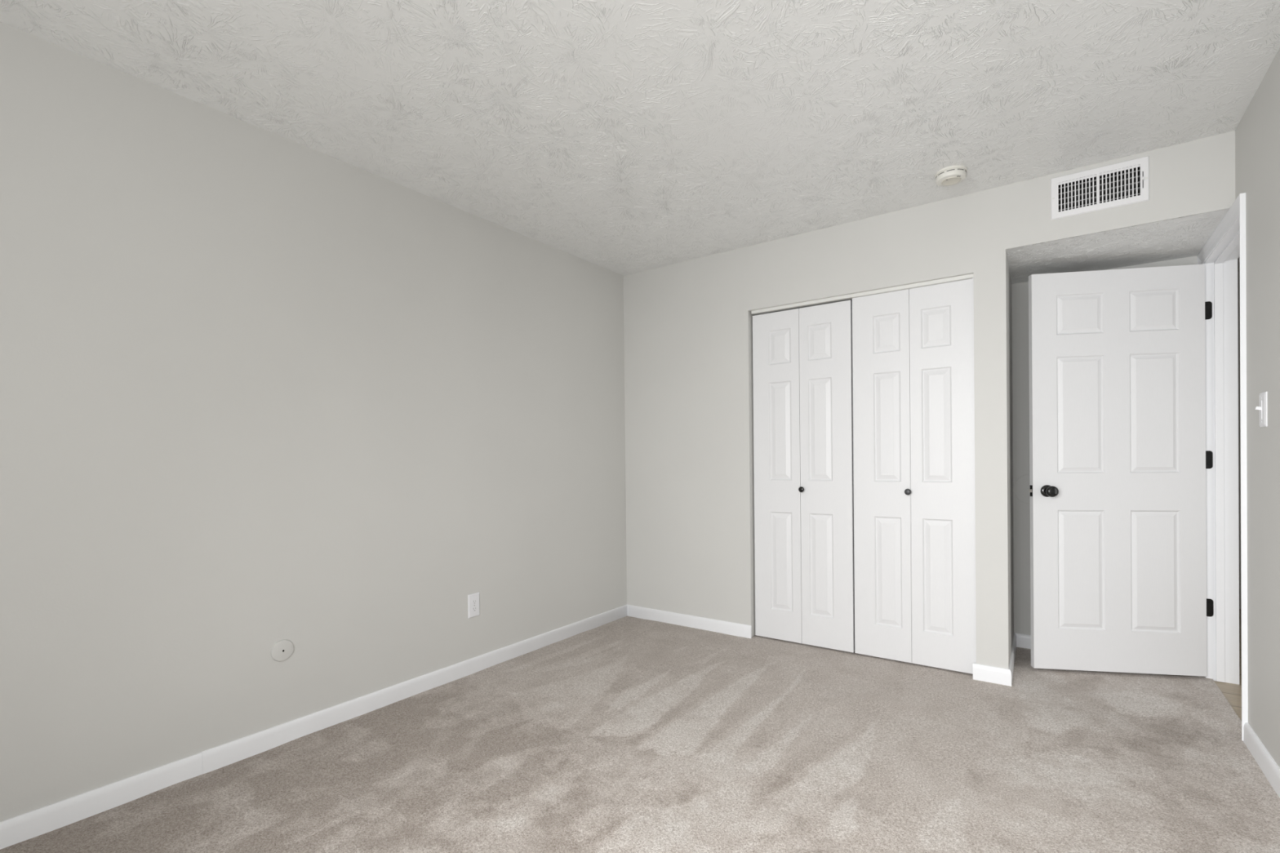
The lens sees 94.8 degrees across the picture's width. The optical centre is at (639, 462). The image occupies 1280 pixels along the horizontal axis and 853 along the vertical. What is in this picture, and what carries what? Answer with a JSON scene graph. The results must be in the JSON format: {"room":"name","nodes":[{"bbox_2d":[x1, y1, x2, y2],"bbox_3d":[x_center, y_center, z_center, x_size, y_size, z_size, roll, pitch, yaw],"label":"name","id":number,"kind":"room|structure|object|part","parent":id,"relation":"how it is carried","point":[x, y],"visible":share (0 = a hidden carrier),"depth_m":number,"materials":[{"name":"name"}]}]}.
{"room":"empty bedroom","nodes":[
{"label":"empty bedroom","id":0,"kind":"room"},
{"bbox_2d":[0,21,626,822],"bbox_3d":[-1.188,-0.100,2.823,0.120,2.440,5.052,0,0,36],"label":"wall","id":1,"kind":"structure","parent":0,"point":[260,388],"depth_m":2.26,"materials":[{"name":"beige paint"}]},
{"bbox_2d":[270,639,293,661],"bbox_3d":[-1.434,0.755,2.361,0.009,0.085,0.085,0,0,36],"label":"wall plate","id":2,"kind":"object","parent":1,"relation":"attached to","point":[282,650],"visible":1,"depth_m":2.36,"materials":[{"name":"beige paint"}]},
{"bbox_2d":[0,604,627,849],"bbox_3d":[-1.305,1.089,2.535,0.012,0.084,4.182,0,0,36],"label":"baseboard","id":3,"kind":"structure","parent":1,"relation":"attached to","point":[28,825],"depth_m":2.26,"materials":[{"name":"white paint"}]},
{"bbox_2d":[467,592,479,618],"bbox_3d":[-0.883,0.761,3.132,0.009,0.124,0.074,0,0,36],"label":"wall outlet","id":4,"kind":"object","parent":1,"relation":"attached to","point":[473,602],"visible":1,"depth_m":3.13,"materials":[{"name":"white plastic"}]},
{"bbox_2d":[471,599,477,604],"bbox_3d":[-0.881,0.742,3.131,0.003,0.027,0.033,0,0,36],"label":"receptacle","id":5,"kind":"object","parent":4,"relation":"attached to","point":[474,602],"depth_m":3.13,"materials":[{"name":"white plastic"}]},
{"bbox_2d":[471,606,477,612],"bbox_3d":[-0.880,0.780,3.131,0.003,0.027,0.033,0,0,36],"label":"receptacle","id":6,"kind":"object","parent":4,"relation":"attached to","point":[474,609],"depth_m":3.13,"materials":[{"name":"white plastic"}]},
{"bbox_2d":[0,0,1279,275],"bbox_3d":[1.162,-1.367,2.335,4.524,0.050,7.020,0,0,36],"label":"ceiling","id":7,"kind":"structure","parent":0,"point":[622,137],"depth_m":2.11,"materials":[{"name":"white paint"}]},
{"bbox_2d":[934,164,967,186],"bbox_3d":[1.443,-1.325,2.731,0.133,0.045,0.133,0,0,36],"label":"smoke detector","id":8,"kind":"object","parent":7,"relation":"attached to","point":[956,174],"visible":1,"depth_m":2.70,"materials":[{"name":"beige plastic"}]},
{"bbox_2d":[0,608,1279,852],"bbox_3d":[1.202,1.128,2.266,4.404,0.060,7.140,0,0,36],"label":"floor","id":9,"kind":"structure","parent":0,"point":[627,734],"depth_m":2.14,"materials":[{"name":"beige carpet"}]},
{"bbox_2d":[623,130,1235,669],"bbox_3d":[1.203,-0.129,3.370,3.134,2.440,0.120,0,0,36],"label":"wall","id":10,"kind":"structure","parent":0,"point":[688,324],"depth_m":3.67,"materials":[{"name":"beige paint"}]},
{"bbox_2d":[626,604,751,638],"bbox_3d":[0.298,1.064,3.952,0.973,0.084,0.012,0,0,36],"label":"baseboard","id":11,"kind":"structure","parent":10,"relation":"attached to","point":[691,621],"depth_m":3.91,"materials":[{"name":"white paint"}]},
{"bbox_2d":[751,273,973,315],"bbox_3d":[1.206,-0.941,3.343,1.216,0.018,0.053,0,0,36],"label":"door track","id":12,"kind":"object","parent":10,"relation":"attached to","point":[847,297],"visible":0.79,"depth_m":3.31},
{"bbox_2d":[752,300,854,653],"bbox_3d":[0.961,0.083,3.523,0.602,2.008,0.064,0,0,36],"label":"door","id":13,"kind":"structure","parent":12,"relation":"hanging from","point":[802,371],"depth_m":3.51,"materials":[{"name":"white paint"}]},
{"bbox_3d":[0.963,0.161,3.503,0.034,0.034,0.032,0,0,36],"label":"knob","id":14,"kind":"part","parent":13,"relation":"part of","materials":[{"name":"black metal"}]},
{"bbox_2d":[852,278,975,674],"bbox_3d":[1.457,0.076,3.169,0.598,2.017,0.064,0,0,36],"label":"door","id":15,"kind":"structure","parent":12,"relation":"hanging from","point":[913,348],"depth_m":3.15,"materials":[{"name":"white paint"}]},
{"bbox_3d":[1.441,0.158,3.162,0.034,0.034,0.032,0,0,36],"label":"knob","id":16,"kind":"part","parent":15,"relation":"part of","materials":[{"name":"black metal"}]},
{"bbox_2d":[972,277,976,663],"bbox_3d":[1.714,0.076,3.007,0.008,2.023,0.060,0,0,36],"label":"trim","id":17,"kind":"structure","parent":10,"relation":"attached to","point":[972,277],"depth_m":2.98,"materials":[{"name":"white paint"}]},
{"bbox_2d":[973,632,1031,686],"bbox_3d":[2.271,1.049,2.977,0.950,0.084,0.722,0,0,36],"label":"baseboard","id":18,"kind":"structure","parent":10,"relation":"attached to","point":[982,673],"depth_m":2.94,"materials":[{"name":"white paint"}]},
{"bbox_2d":[1050,155,1149,220],"bbox_3d":[2.100,-1.236,2.701,0.353,0.195,0.136,0,0,36],"label":"air vent","id":19,"kind":"object","parent":10,"relation":"in","point":[1125,183],"visible":0.99,"depth_m":2.67,"materials":[{"name":"white metal"}]},
{"bbox_2d":[1007,260,1013,659],"bbox_3d":[2.023,-0.006,3.295,0.113,2.178,0.710,0,0,36],"label":"wall","id":20,"kind":"structure","parent":0,"point":[1009,281],"depth_m":3.19,"materials":[{"name":"beige paint"}]},
{"bbox_2d":[1011,255,1197,635],"bbox_3d":[2.560,-0.011,3.274,0.815,2.178,0.120,0,0,36],"label":"wall","id":21,"kind":"structure","parent":0,"point":[1020,291],"depth_m":3.44,"materials":[{"name":"beige paint"}]},
{"bbox_2d":[1013,474,1030,504],"bbox_3d":[2.267,0.155,3.410,0.175,0.175,0.003,0,0,36],"label":"stopper","id":22,"kind":"object","parent":21,"relation":"attached to","point":[1021,486],"visible":0.47,"depth_m":3.43,"materials":[{"name":"beige paint"}]},
{"bbox_2d":[1005,208,1229,284],"bbox_3d":[2.308,-1.067,2.930,0.815,0.044,0.710,0,0,36],"label":"ceiling","id":23,"kind":"structure","parent":0,"point":[1184,237],"depth_m":2.87,"materials":[{"name":"white paint"}]},
{"bbox_2d":[1237,271,1240,608],"bbox_3d":[3.425,-0.141,2.589,1.150,2.452,4.000,0,0,36],"label":"wall","id":24,"kind":"structure","parent":0,"point":[1238,272],"depth_m":4.27,"materials":[{"name":"beige paint"}]},
{"bbox_2d":[1235,48,1279,768],"bbox_3d":[2.002,-0.121,1.690,0.120,2.452,6.920,0,0,36],"label":"wall","id":25,"kind":"structure","parent":0,"point":[1257,134],"depth_m":2.08,"materials":[{"name":"beige paint"}]},
{"bbox_2d":[1028,263,1213,676],"bbox_3d":[2.433,0.045,2.971,0.831,2.044,0.114,-1,0,10],"label":"door","id":26,"kind":"structure","parent":25,"relation":"in","point":[1119,459],"depth_m":2.98,"materials":[{"name":"white paint"}]},
{"bbox_3d":[2.042,0.148,3.071,0.002,0.058,0.025,-1,0,10],"label":"latch plate","id":27,"kind":"part","parent":26,"relation":"part of","materials":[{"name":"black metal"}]},
{"bbox_3d":[2.097,0.148,3.004,0.057,0.057,0.057,-1,0,10],"label":"knob","id":28,"kind":"part","parent":26,"relation":"part of","materials":[{"name":"black metal"}]},
{"bbox_2d":[1197,192,1248,741],"bbox_3d":[2.645,0.023,2.603,0.137,2.140,0.872,0,0,36],"label":"door frame","id":29,"kind":"structure","parent":25,"relation":"attached to","point":[1220,255],"depth_m":2.89,"materials":[{"name":"white paint"}]},
{"bbox_3d":[2.835,0.016,2.971,0.017,2.120,0.050,0,0,36],"label":"casing","id":30,"kind":"part","parent":29,"relation":"part of","materials":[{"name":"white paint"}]},
{"bbox_3d":[2.585,-1.018,2.631,0.017,0.056,0.872,0,0,36],"label":"casing","id":31,"kind":"part","parent":29,"relation":"part of","materials":[{"name":"white paint"}]},
{"bbox_3d":[2.359,0.022,2.306,0.017,2.128,0.057,0,0,36],"label":"casing","id":32,"kind":"part","parent":29,"relation":"part of","materials":[{"name":"white paint"}]},
{"bbox_2d":[1254,391,1267,427],"bbox_3d":[2.197,-0.186,2.086,0.022,0.122,0.078,0,0,36],"label":"light switch","id":33,"kind":"object","parent":25,"relation":"attached to","point":[1263,402],"visible":1,"depth_m":2.07,"materials":[{"name":"white plastic"}]},
{"bbox_3d":[2.204,-0.186,2.082,0.006,0.122,0.078,0,0,36],"label":"plate","id":34,"kind":"part","parent":33,"relation":"part of","materials":[{"name":"white plastic"}]},
{"bbox_2d":[1243,722,1279,798],"bbox_3d":[1.186,1.075,0.653,0.012,0.084,4.019,0,0,36],"label":"baseboard","id":35,"kind":"structure","parent":25,"relation":"attached to","point":[1260,754],"depth_m":2.08,"materials":[{"name":"white paint"}]}
]}

